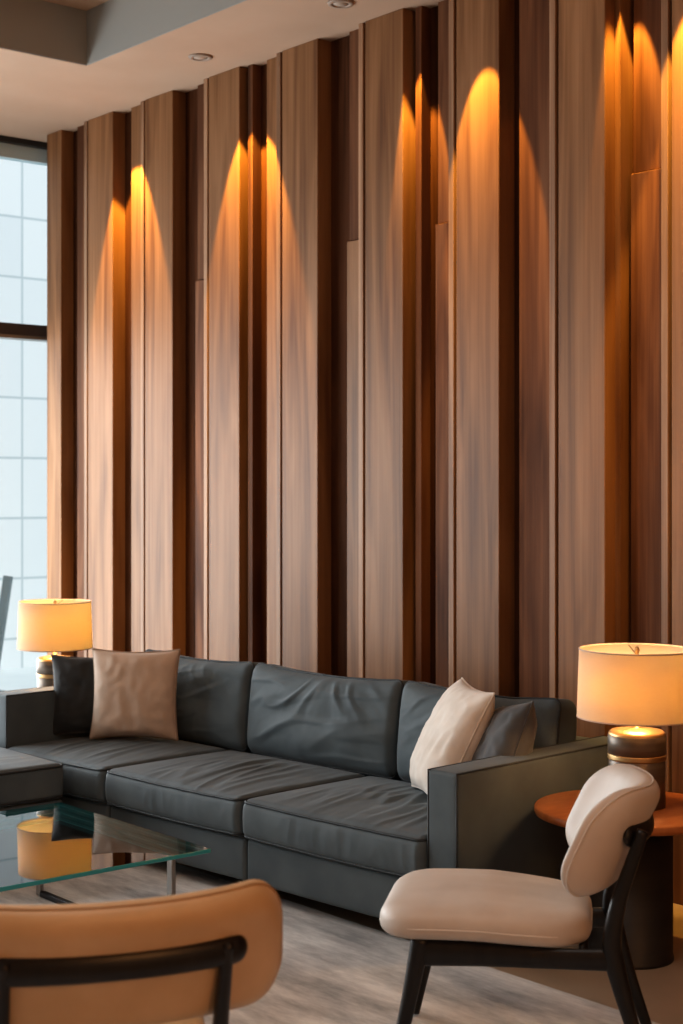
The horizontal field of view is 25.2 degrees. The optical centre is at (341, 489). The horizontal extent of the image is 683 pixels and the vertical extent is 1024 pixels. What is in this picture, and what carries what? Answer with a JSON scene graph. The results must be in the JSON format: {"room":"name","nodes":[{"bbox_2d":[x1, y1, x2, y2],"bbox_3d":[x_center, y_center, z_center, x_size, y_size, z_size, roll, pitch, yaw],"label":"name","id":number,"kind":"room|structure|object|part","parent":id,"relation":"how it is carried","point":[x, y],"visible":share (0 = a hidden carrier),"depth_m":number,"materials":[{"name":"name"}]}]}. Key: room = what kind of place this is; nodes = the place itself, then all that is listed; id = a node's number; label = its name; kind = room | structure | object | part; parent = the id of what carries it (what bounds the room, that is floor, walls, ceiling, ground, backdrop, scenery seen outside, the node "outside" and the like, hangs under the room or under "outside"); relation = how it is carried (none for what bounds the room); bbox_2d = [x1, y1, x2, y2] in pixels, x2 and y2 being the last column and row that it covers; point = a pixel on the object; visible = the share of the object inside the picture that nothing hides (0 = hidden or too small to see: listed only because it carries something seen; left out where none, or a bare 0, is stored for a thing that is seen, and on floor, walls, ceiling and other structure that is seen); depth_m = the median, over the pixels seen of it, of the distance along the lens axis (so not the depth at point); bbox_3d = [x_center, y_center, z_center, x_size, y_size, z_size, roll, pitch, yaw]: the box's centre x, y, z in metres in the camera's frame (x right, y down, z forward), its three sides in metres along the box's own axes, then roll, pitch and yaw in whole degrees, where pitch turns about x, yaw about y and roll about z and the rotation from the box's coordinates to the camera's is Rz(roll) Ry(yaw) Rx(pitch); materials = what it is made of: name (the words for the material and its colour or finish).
{"room":"lobby","nodes":[
{"label":"lobby","id":0,"kind":"room"},
{"bbox_2d":[42,0,108,10],"bbox_3d":[-0.801,-2.525,3.391,4.953,0.150,7.414,0,0,-40],"label":"ceiling","id":1,"kind":"structure","parent":0,"point":[85,5],"depth_m":7.69,"materials":[{"name":"paint"}]},
{"bbox_2d":[0,0,442,142],"bbox_3d":[-1.024,-2.385,3.226,7.600,0.430,11.250,0,0,-40],"label":"ceiling","id":2,"kind":"structure","parent":0,"point":[40,96],"depth_m":7.77,"materials":[{"name":"paint"}]},
{"bbox_2d":[0,0,245,65],"bbox_3d":[-0.801,-2.311,3.391,4.953,0.278,7.414,0,0,-40],"label":"ceiling recess","id":3,"kind":"object","parent":2,"relation":"attached to","point":[35,27],"visible":1,"depth_m":7.59,"materials":[{"name":"grey paint"}]},
{"bbox_2d":[188,53,212,61],"bbox_3d":[-0.706,-2.165,7.652,0.124,0.010,0.124,0,0,-40],"label":"recessed light","id":4,"kind":"object","parent":2,"relation":"in","point":[201,57],"visible":1,"depth_m":7.64,"materials":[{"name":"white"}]},
{"bbox_2d":[327,0,354,8],"bbox_3d":[-0.003,-2.165,6.805,0.124,0.010,0.124,0,0,-40],"label":"recessed light","id":5,"kind":"object","parent":2,"relation":"in","point":[339,4],"visible":1,"depth_m":6.80,"materials":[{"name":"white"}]},
{"bbox_2d":[176,862,682,1023],"bbox_3d":[-1.008,1.625,3.207,7.600,0.150,11.200,0,0,-40],"label":"floor","id":6,"kind":"structure","parent":0,"point":[661,988],"depth_m":4.85,"materials":[{"name":"wood"}]},
{"bbox_2d":[0,649,607,917],"bbox_3d":[-0.274,1.159,6.328,1.019,0.782,2.823,0,0,-45],"label":"sofa","id":7,"kind":"object","parent":6,"relation":"on","point":[294,781],"visible":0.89,"depth_m":5.95,"materials":[{"name":"dark grey leather"}]},
{"bbox_3d":[-1.209,1.202,7.293,0.990,0.550,0.134,0,0,-45],"label":"arm","id":8,"kind":"part","parent":7,"relation":"part of","materials":[{"name":"leather"}]},
{"bbox_2d":[51,654,93,735],"bbox_3d":[-1.163,0.954,7.097,0.375,0.372,0.156,0,0,5],"label":"throw pillow","id":9,"kind":"object","parent":7,"relation":"on","point":[73,677],"visible":0.52,"depth_m":7.04,"materials":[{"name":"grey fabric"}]},
{"bbox_3d":[-0.906,1.392,6.960,0.946,0.166,0.757,0,0,-45],"label":"seat","id":10,"kind":"part","parent":7,"relation":"part of","materials":[{"name":"leather"}]},
{"bbox_2d":[9,736,224,802],"bbox_3d":[-1.013,1.223,6.854,0.706,0.179,0.755,0,0,-45],"label":"seat cushion","id":11,"kind":"object","parent":7,"relation":"on","point":[86,762],"depth_m":6.69,"materials":[{"name":"leather"}]},
{"bbox_2d":[89,648,180,740],"bbox_3d":[-0.943,0.932,6.973,0.416,0.413,0.196,0,0,6],"label":"throw pillow","id":12,"kind":"object","parent":7,"relation":"on","point":[135,692],"visible":1,"depth_m":6.91,"materials":[{"name":"brown leather"}]},
{"bbox_3d":[-0.333,1.392,6.382,0.946,0.166,0.858,0,0,-45],"label":"seat","id":13,"kind":"part","parent":7,"relation":"part of","materials":[{"name":"leather"}]},
{"bbox_2d":[146,650,265,750],"bbox_3d":[-0.675,0.971,7.117,0.254,0.396,0.807,8,-6,-44],"label":"cushion","id":14,"kind":"object","parent":7,"relation":"on","point":[213,696],"depth_m":6.90,"materials":[{"name":"leather"}]},
{"bbox_2d":[105,750,362,836],"bbox_3d":[-0.441,1.222,6.275,0.707,0.182,0.856,0,0,-45],"label":"seat cushion","id":15,"kind":"object","parent":7,"relation":"on","point":[201,793],"depth_m":6.13,"materials":[{"name":"leather"}]},
{"bbox_3d":[0.297,1.392,5.745,0.946,0.166,0.922,0,0,-45],"label":"seat","id":16,"kind":"part","parent":7,"relation":"part of","materials":[{"name":"leather"}]},
{"bbox_2d":[247,664,409,777],"bbox_3d":[-0.067,0.972,6.505,0.251,0.395,0.902,8,-6,-44],"label":"cushion","id":17,"kind":"object","parent":7,"relation":"on","point":[349,726],"depth_m":6.37,"materials":[{"name":"leather"}]},
{"bbox_2d":[243,776,426,874],"bbox_3d":[0.189,1.221,5.639,0.707,0.184,0.920,0,0,-45],"label":"seat cushion","id":18,"kind":"object","parent":7,"relation":"on","point":[361,825],"depth_m":5.47,"materials":[{"name":"leather"}]},
{"bbox_3d":[0.047,1.205,6.642,0.120,0.530,2.551,0,0,-45],"label":"frame","id":19,"kind":"part","parent":7,"relation":"part of","materials":[{"name":"leather"}]},
{"bbox_2d":[409,677,494,793],"bbox_3d":[0.404,0.933,5.674,0.285,0.417,0.463,0,0,-10],"label":"throw pillow","id":20,"kind":"object","parent":7,"relation":"on","point":[456,725],"visible":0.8,"depth_m":5.52,"materials":[{"name":"beige fabric"}]},
{"bbox_2d":[397,682,576,780],"bbox_3d":[0.534,0.971,5.901,0.247,0.397,0.785,8,-6,-44],"label":"cushion","id":21,"kind":"object","parent":7,"relation":"on","point":[416,701],"depth_m":6.00,"materials":[{"name":"leather"}]},
{"bbox_2d":[472,701,536,759],"bbox_3d":[0.572,0.941,5.492,0.241,0.401,0.407,0,0,-17],"label":"throw pillow","id":22,"kind":"object","parent":7,"relation":"on","point":[511,730],"visible":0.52,"depth_m":5.36,"materials":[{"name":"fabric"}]},
{"bbox_3d":[0.577,0.941,5.493,0.007,0.368,0.368,22,-14,-7],"label":"edge trim","id":23,"kind":"part","parent":22,"relation":"part of","materials":[{"name":"grey fabric"}]},
{"bbox_3d":[0.682,1.202,5.381,0.990,0.550,0.130,0,0,-45],"label":"arm","id":24,"kind":"part","parent":7,"relation":"part of","materials":[{"name":"leather"}]},
{"bbox_2d":[0,861,659,1023],"bbox_3d":[-1.672,1.544,4.806,3.450,0.011,6.300,0,0,-40],"label":"area rug","id":25,"kind":"object","parent":6,"relation":"on","point":[333,969],"visible":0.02,"depth_m":4.79,"materials":[{"name":"grey carpet"}]},
{"bbox_2d":[0,747,62,810],"bbox_3d":[-1.771,1.332,6.457,0.884,0.414,0.864,0,0,-40],"label":"ottoman","id":26,"kind":"object","parent":25,"relation":"on","point":[26,780],"visible":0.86,"depth_m":6.33,"materials":[{"name":"dark grey leather"},{"name":"wood"}]},
{"bbox_2d":[0,802,210,903],"bbox_3d":[-1.148,1.370,5.170,1.020,0.338,1.000,0,0,-40],"label":"coffee table","id":27,"kind":"object","parent":25,"relation":"on","point":[40,845],"visible":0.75,"depth_m":5.21,"materials":[{"name":"clear glass"}]},
{"bbox_3d":[-1.145,1.377,5.801,0.016,0.323,0.032,0,0,-40],"label":"leg","id":28,"kind":"part","parent":27,"relation":"part of","materials":[{"name":"silver metal"}]},
{"bbox_3d":[-0.571,1.377,5.122,0.016,0.323,0.032,0,0,-40],"label":"leg","id":29,"kind":"part","parent":27,"relation":"part of","materials":[{"name":"silver metal"}]},
{"bbox_2d":[0,879,282,1023],"bbox_3d":[-0.527,1.157,3.232,0.741,0.759,0.751,0,0,-18],"label":"chair","id":30,"kind":"object","parent":25,"relation":"on","point":[184,958],"visible":1,"depth_m":2.93,"materials":[{"name":"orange leather"}]},
{"bbox_3d":[-0.643,1.207,2.888,0.045,0.657,0.140,0,0,-18],"label":"leg","id":31,"kind":"part","parent":30,"relation":"part of","materials":[{"name":"brown wood"}]},
{"bbox_3d":[-0.426,0.903,2.921,0.521,0.060,0.065,0,0,-18],"label":"rail","id":32,"kind":"part","parent":30,"relation":"part of","materials":[{"name":"brown wood"}]},
{"bbox_3d":[-0.556,1.148,3.318,0.500,0.117,0.566,0,0,-18],"label":"seat","id":33,"kind":"part","parent":30,"relation":"part of","materials":[{"name":"beige leather"}]},
{"bbox_3d":[-0.231,1.207,3.022,0.045,0.657,0.140,0,0,-18],"label":"leg","id":34,"kind":"part","parent":30,"relation":"part of","materials":[{"name":"brown wood"}]},
{"bbox_2d":[379,764,659,1023],"bbox_3d":[0.495,1.157,4.215,0.752,0.757,0.550,0,0,10],"label":"chair","id":35,"kind":"object","parent":25,"relation":"on","point":[609,825],"visible":1,"depth_m":4.02,"materials":[{"name":"white leather"}]},
{"bbox_3d":[0.181,1.359,4.055,0.112,0.352,0.044,0,0,-10],"label":"leg","id":36,"kind":"part","parent":35,"relation":"part of","materials":[{"name":"brown wood"}]},
{"bbox_3d":[0.252,1.359,4.470,0.112,0.352,0.044,0,0,29],"label":"leg","id":37,"kind":"part","parent":35,"relation":"part of","materials":[{"name":"brown wood"}]},
{"bbox_3d":[0.406,1.148,4.230,0.566,0.117,0.500,0,0,10],"label":"seat","id":38,"kind":"part","parent":35,"relation":"part of","materials":[{"name":"white leather"}]},
{"bbox_3d":[0.458,1.227,4.018,0.511,0.076,0.033,0,0,10],"label":"rail","id":39,"kind":"part","parent":35,"relation":"part of","materials":[{"name":"brown wood"}]},
{"bbox_3d":[0.664,1.221,4.186,0.024,0.048,0.400,0,0,10],"label":"cross rail","id":40,"kind":"part","parent":35,"relation":"part of","materials":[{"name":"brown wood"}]},
{"bbox_3d":[0.526,1.227,4.412,0.511,0.076,0.033,0,0,10],"label":"rail","id":41,"kind":"part","parent":35,"relation":"part of","materials":[{"name":"brown wood"}]},
{"bbox_3d":[0.737,0.920,4.173,0.260,0.283,0.544,0,0,10],"label":"backrest","id":42,"kind":"part","parent":35,"relation":"part of","materials":[{"name":"white leather"}]},
{"bbox_3d":[0.748,1.207,3.967,0.140,0.657,0.045,0,0,10],"label":"leg","id":43,"kind":"part","parent":35,"relation":"part of","materials":[{"name":"brown wood"}]},
{"bbox_3d":[0.816,1.207,4.364,0.140,0.657,0.045,0,0,10],"label":"leg","id":44,"kind":"part","parent":35,"relation":"part of","materials":[{"name":"brown wood"}]},
{"bbox_3d":[0.808,0.903,4.161,0.085,0.060,0.418,0,0,10],"label":"rail","id":45,"kind":"part","parent":35,"relation":"part of","materials":[{"name":"brown wood"}]},
{"bbox_2d":[534,790,682,969],"bbox_3d":[0.957,1.302,5.080,0.630,0.497,0.630,0,0,-40],"label":"side table","id":46,"kind":"object","parent":6,"relation":"on","point":[648,916],"visible":0.55,"depth_m":4.95,"materials":[{"name":"brown wood"}]},
{"bbox_2d":[576,643,682,810],"bbox_3d":[0.985,0.786,5.094,0.400,0.532,0.400,0,0,-40],"label":"table lamp","id":47,"kind":"object","parent":46,"relation":"on","point":[636,687],"visible":0.94,"depth_m":4.95,"materials":[{"name":"beige fabric"}]},
{"bbox_3d":[0.985,0.643,5.094,0.397,0.225,0.397,0,0,-40],"label":"lamp shade","id":48,"kind":"part","parent":47,"relation":"part of","materials":[{"name":"fabric"}]},
{"bbox_3d":[-1.416,1.308,7.470,0.340,0.483,0.340,0,0,-40],"label":"side table","id":49,"kind":"object","parent":6,"relation":"on","visible":0},
{"bbox_2d":[17,599,92,687],"bbox_3d":[-1.397,0.800,7.447,0.366,0.532,0.366,0,0,-40],"label":"table lamp","id":50,"kind":"object","parent":49,"relation":"on","point":[54,626],"visible":0.75,"depth_m":7.31,"materials":[{"name":"beige fabric"}]},
{"bbox_3d":[-1.397,0.657,7.447,0.363,0.225,0.363,0,0,-40],"label":"lamp shade","id":51,"kind":"part","parent":50,"relation":"part of","materials":[{"name":"fabric"}]},
{"bbox_3d":[1.895,-0.310,5.450,0.270,3.720,10.680,0,0,-40],"label":"wall","id":52,"kind":"structure","parent":0,"visible":0},
{"bbox_2d":[47,130,72,656],"bbox_3d":[-1.676,-0.310,9.326,0.180,3.720,0.172,0,0,-40],"label":"trim","id":53,"kind":"structure","parent":52,"relation":"attached to","point":[59,143],"depth_m":9.24,"materials":[{"name":"brown wood"}]},
{"bbox_2d":[73,131,76,656],"bbox_3d":[-1.549,-0.310,9.242,0.095,3.720,0.120,0,0,-40],"label":"trim","id":54,"kind":"structure","parent":52,"relation":"attached to","point":[74,132],"depth_m":9.24,"materials":[{"name":"brown wood"}]},
{"bbox_2d":[77,125,83,656],"bbox_3d":[-1.482,-0.310,9.129,0.140,3.720,0.140,0,0,-40],"label":"trim","id":55,"kind":"structure","parent":52,"relation":"attached to","point":[80,130],"depth_m":9.11,"materials":[{"name":"brown wood"}]},
{"bbox_2d":[84,121,87,656],"bbox_3d":[-1.440,-0.310,9.051,0.176,3.720,0.033,0,0,-40],"label":"trim","id":56,"kind":"structure","parent":52,"relation":"attached to","point":[85,122],"depth_m":8.98,"materials":[{"name":"brown wood"}]},
{"bbox_2d":[88,112,124,657],"bbox_3d":[-1.330,-0.310,8.918,0.180,3.720,0.274,0,0,-40],"label":"trim","id":57,"kind":"structure","parent":52,"relation":"attached to","point":[106,132],"depth_m":8.81,"materials":[{"name":"brown wood"}]},
{"bbox_2d":[125,112,130,651],"bbox_3d":[-1.167,-0.310,8.788,0.097,3.720,0.135,0,0,-40],"label":"trim","id":58,"kind":"structure","parent":52,"relation":"attached to","point":[127,115],"depth_m":8.78,"materials":[{"name":"brown wood"}]},
{"bbox_2d":[131,105,140,651],"bbox_3d":[-1.092,-0.310,8.665,0.142,3.720,0.150,0,0,-40],"label":"trim","id":59,"kind":"structure","parent":52,"relation":"attached to","point":[135,111],"depth_m":8.64,"materials":[{"name":"brown wood"}]},
{"bbox_2d":[141,101,144,651],"bbox_3d":[-1.046,-0.310,8.584,0.176,3.720,0.033,0,0,-40],"label":"trim","id":60,"kind":"structure","parent":52,"relation":"attached to","point":[142,102],"depth_m":8.52,"materials":[{"name":"brown wood"}]},
{"bbox_2d":[145,90,185,655],"bbox_3d":[-0.936,-0.310,8.451,0.180,3.720,0.274,0,0,-40],"label":"trim","id":61,"kind":"structure","parent":52,"relation":"attached to","point":[165,113],"depth_m":8.34,"materials":[{"name":"brown wood"}]},
{"bbox_2d":[186,88,198,657],"bbox_3d":[-0.765,-0.310,8.314,0.095,3.720,0.156,0,0,-40],"label":"trim","id":62,"kind":"structure","parent":52,"relation":"attached to","point":[191,96],"depth_m":8.31,"materials":[{"name":"brown wood"}]},
{"bbox_2d":[195,280,203,658],"bbox_3d":[-0.690,0.215,8.191,0.140,2.670,0.130,0,0,-40],"label":"trim","id":63,"kind":"structure","parent":52,"relation":"attached to","point":[199,285],"depth_m":8.16,"materials":[{"name":"brown wood"}]},
{"bbox_2d":[198,83,203,279],"bbox_3d":[-0.683,-1.647,8.192,0.128,1.045,0.124,0,0,-40],"label":"trim","id":64,"kind":"structure","parent":52,"relation":"attached to","point":[200,87],"depth_m":8.17,"materials":[{"name":"brown wood"}]},
{"bbox_2d":[204,78,208,659],"bbox_3d":[-0.651,-0.310,8.117,0.176,3.720,0.033,0,0,-40],"label":"trim","id":65,"kind":"structure","parent":52,"relation":"attached to","point":[206,81],"depth_m":8.05,"materials":[{"name":"brown wood"}]},
{"bbox_2d":[209,66,247,660],"bbox_3d":[-0.542,-0.310,7.985,0.180,3.720,0.271,0,0,-40],"label":"trim","id":66,"kind":"structure","parent":52,"relation":"attached to","point":[228,90],"depth_m":7.90,"materials":[{"name":"brown wood"}]},
{"bbox_2d":[248,64,260,662],"bbox_3d":[-0.445,-0.310,7.818,0.057,3.720,0.040,0,0,-40],"label":"trim","id":67,"kind":"structure","parent":52,"relation":"attached to","point":[254,71],"depth_m":7.80,"materials":[{"name":"brown wood"}]},
{"bbox_2d":[261,64,266,663],"bbox_3d":[-0.364,-0.310,7.841,0.095,3.720,0.178,0,0,-40],"label":"trim","id":68,"kind":"structure","parent":52,"relation":"attached to","point":[264,67],"depth_m":7.80,"materials":[{"name":"brown wood"}]},
{"bbox_2d":[267,57,275,663],"bbox_3d":[-0.284,-0.310,7.710,0.140,3.720,0.125,0,0,-40],"label":"trim","id":69,"kind":"structure","parent":52,"relation":"attached to","point":[271,63],"depth_m":7.68,"materials":[{"name":"brown wood"}]},
{"bbox_2d":[276,52,281,665],"bbox_3d":[-0.247,-0.310,7.639,0.176,3.720,0.033,0,0,-40],"label":"trim","id":70,"kind":"structure","parent":52,"relation":"attached to","point":[278,55],"depth_m":7.57,"materials":[{"name":"brown wood"}]},
{"bbox_2d":[282,39,330,674],"bbox_3d":[-0.136,-0.310,7.504,0.180,3.720,0.278,0,0,-40],"label":"trim","id":71,"kind":"structure","parent":52,"relation":"attached to","point":[306,67],"depth_m":7.41,"materials":[{"name":"brown wood"}]},
{"bbox_2d":[331,35,349,676],"bbox_3d":[0.041,-0.310,7.361,0.095,3.720,0.169,0,0,-40],"label":"trim","id":72,"kind":"structure","parent":52,"relation":"attached to","point":[340,48],"depth_m":7.35,"materials":[{"name":"brown wood"}]},
{"bbox_2d":[347,240,358,677],"bbox_3d":[0.119,0.188,7.234,0.140,2.725,0.125,0,0,-40],"label":"trim","id":73,"kind":"structure","parent":52,"relation":"attached to","point":[352,246],"depth_m":7.20,"materials":[{"name":"brown wood"}]},
{"bbox_2d":[350,29,358,240],"bbox_3d":[0.125,-1.675,7.236,0.128,0.990,0.119,0,0,-40],"label":"trim","id":74,"kind":"structure","parent":52,"relation":"attached to","point":[354,35],"depth_m":7.21,"materials":[{"name":"brown wood"}]},
{"bbox_2d":[359,23,364,677],"bbox_3d":[0.156,-0.310,7.162,0.176,3.720,0.033,0,0,-40],"label":"trim","id":75,"kind":"structure","parent":52,"relation":"attached to","point":[362,25],"depth_m":7.10,"materials":[{"name":"brown wood"}]},
{"bbox_2d":[365,8,415,680],"bbox_3d":[0.261,-0.310,7.034,0.180,3.720,0.260,0,0,-40],"label":"wall panel","id":76,"kind":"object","parent":52,"relation":"attached to","point":[390,38],"depth_m":6.95,"materials":[{"name":"brown wood"}]},
{"bbox_2d":[416,6,429,682],"bbox_3d":[0.367,-0.310,6.881,0.057,3.720,0.040,0,0,-40],"label":"trim","id":77,"kind":"structure","parent":52,"relation":"attached to","point":[422,13],"depth_m":6.86,"materials":[{"name":"brown wood"}]},
{"bbox_2d":[430,6,437,683],"bbox_3d":[0.433,-0.310,6.909,0.080,3.720,0.153,0,0,-40],"label":"trim","id":78,"kind":"structure","parent":52,"relation":"attached to","point":[433,11],"depth_m":6.88,"materials":[{"name":"brown wood"}]},
{"bbox_2d":[436,222,448,687],"bbox_3d":[0.509,0.185,6.784,0.125,2.730,0.135,0,0,-40],"label":"trim","id":79,"kind":"structure","parent":52,"relation":"attached to","point":[442,230],"depth_m":6.76,"materials":[{"name":"brown wood"}]},
{"bbox_2d":[438,0,448,223],"bbox_3d":[0.515,-1.677,6.786,0.113,0.985,0.129,0,0,-40],"label":"trim","id":80,"kind":"structure","parent":52,"relation":"attached to","point":[443,6],"depth_m":6.77,"materials":[{"name":"brown wood"}]},
{"bbox_2d":[449,0,456,686],"bbox_3d":[0.543,-0.310,6.704,0.176,3.720,0.033,0,0,-40],"label":"trim","id":81,"kind":"structure","parent":52,"relation":"attached to","point":[452,3],"depth_m":6.64,"materials":[{"name":"brown wood"}]},
{"bbox_2d":[457,0,514,696],"bbox_3d":[0.648,-0.310,6.577,0.180,3.720,0.257,0,0,-40],"label":"wall panel","id":82,"kind":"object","parent":52,"relation":"attached to","point":[485,28],"depth_m":6.48,"materials":[{"name":"brown wood"}]},
{"bbox_2d":[515,0,518,696],"bbox_3d":[0.789,-0.310,6.484,0.085,3.720,0.067,0,0,-40],"label":"trim","id":83,"kind":"structure","parent":52,"relation":"attached to","point":[516,1],"depth_m":6.47,"materials":[{"name":"brown wood"}]},
{"bbox_2d":[519,0,548,697],"bbox_3d":[0.861,-0.310,6.364,0.130,3.720,0.210,0,0,-40],"label":"trim","id":84,"kind":"structure","parent":52,"relation":"attached to","point":[533,14],"depth_m":6.34,"materials":[{"name":"brown wood"}]},
{"bbox_2d":[549,0,558,698],"bbox_3d":[0.922,-0.310,6.256,0.176,3.720,0.033,0,0,-40],"label":"trim","id":85,"kind":"structure","parent":52,"relation":"attached to","point":[553,4],"depth_m":6.20,"materials":[{"name":"brown wood"}]},
{"bbox_2d":[559,0,632,737],"bbox_3d":[1.031,-0.310,6.124,0.180,3.720,0.272,0,0,-40],"label":"wall panel","id":86,"kind":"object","parent":52,"relation":"attached to","point":[596,36],"depth_m":6.04,"materials":[{"name":"brown wood"}]},
{"bbox_2d":[633,0,634,173],"bbox_3d":[1.169,-0.310,6.064,0.045,3.720,0.054,0,0,-40],"label":"trim","id":87,"kind":"structure","parent":52,"relation":"attached to","point":[633,0],"depth_m":6.05,"materials":[{"name":"brown wood"}]},
{"bbox_2d":[631,168,660,728],"bbox_3d":[1.239,0.155,5.947,0.090,2.790,0.215,0,0,-40],"label":"trim","id":88,"kind":"structure","parent":52,"relation":"attached to","point":[645,186],"depth_m":5.94,"materials":[{"name":"brown wood"}]},
{"bbox_2d":[634,0,660,172],"bbox_3d":[1.246,-1.708,5.949,0.078,0.925,0.209,0,0,-40],"label":"trim","id":89,"kind":"structure","parent":52,"relation":"attached to","point":[647,13],"depth_m":5.96,"materials":[{"name":"brown wood"}]},
{"bbox_2d":[661,0,671,791],"bbox_3d":[1.286,-0.310,5.825,0.176,3.720,0.033,0,0,-40],"label":"trim","id":90,"kind":"structure","parent":52,"relation":"attached to","point":[666,5],"depth_m":5.76,"materials":[{"name":"brown wood"}]},
{"bbox_2d":[672,0,682,904],"bbox_3d":[1.391,-0.310,5.698,0.180,3.720,0.258,0,0,-40],"label":"trim","id":91,"kind":"structure","parent":52,"relation":"attached to","point":[677,5],"depth_m":5.71,"materials":[{"name":"brown wood"}]},
{"bbox_3d":[-6.766,-0.310,5.450,1.500,3.720,0.180,0,0,-40],"label":"wall","id":92,"kind":"structure","parent":0,"visible":0},
{"bbox_2d":[0,135,46,341],"bbox_3d":[-3.905,-0.310,7.875,6.000,3.720,0.130,0,0,-40],"label":"window","id":93,"kind":"structure","parent":92,"relation":"in","point":[11,148],"depth_m":9.46,"materials":[{"name":"black"}]},
{"bbox_3d":[-3.879,-0.990,7.890,5.940,0.070,0.120,0,0,-40],"label":"transom rail","id":94,"kind":"part","parent":93,"relation":"part of","materials":[{"name":"brown"}]},
{"label":"outside","id":95,"kind":"structure","parent":0,"visible":0},
{"bbox_2d":[0,667,36,690],"bbox_3d":[-5.599,1.653,8.950,21.000,0.195,3.500,0,0,-40],"label":"ground","id":96,"kind":"structure","parent":95,"point":[18,678],"depth_m":12.61,"materials":[{"name":"white"}]},
{"bbox_2d":[0,575,12,690],"bbox_3d":[-2.632,1.105,11.654,0.283,0.904,0.160,0,0,-40],"label":"leaning post","id":97,"kind":"object","parent":96,"relation":"on","point":[7,580],"visible":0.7,"depth_m":11.67,"materials":[{"name":"grey metal"}]},
{"bbox_2d":[0,159,46,669],"bbox_3d":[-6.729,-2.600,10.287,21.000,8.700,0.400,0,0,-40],"label":"window","id":98,"kind":"structure","parent":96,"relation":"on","point":[23,186],"depth_m":13.35,"materials":[{"name":"glass"}]}
]}

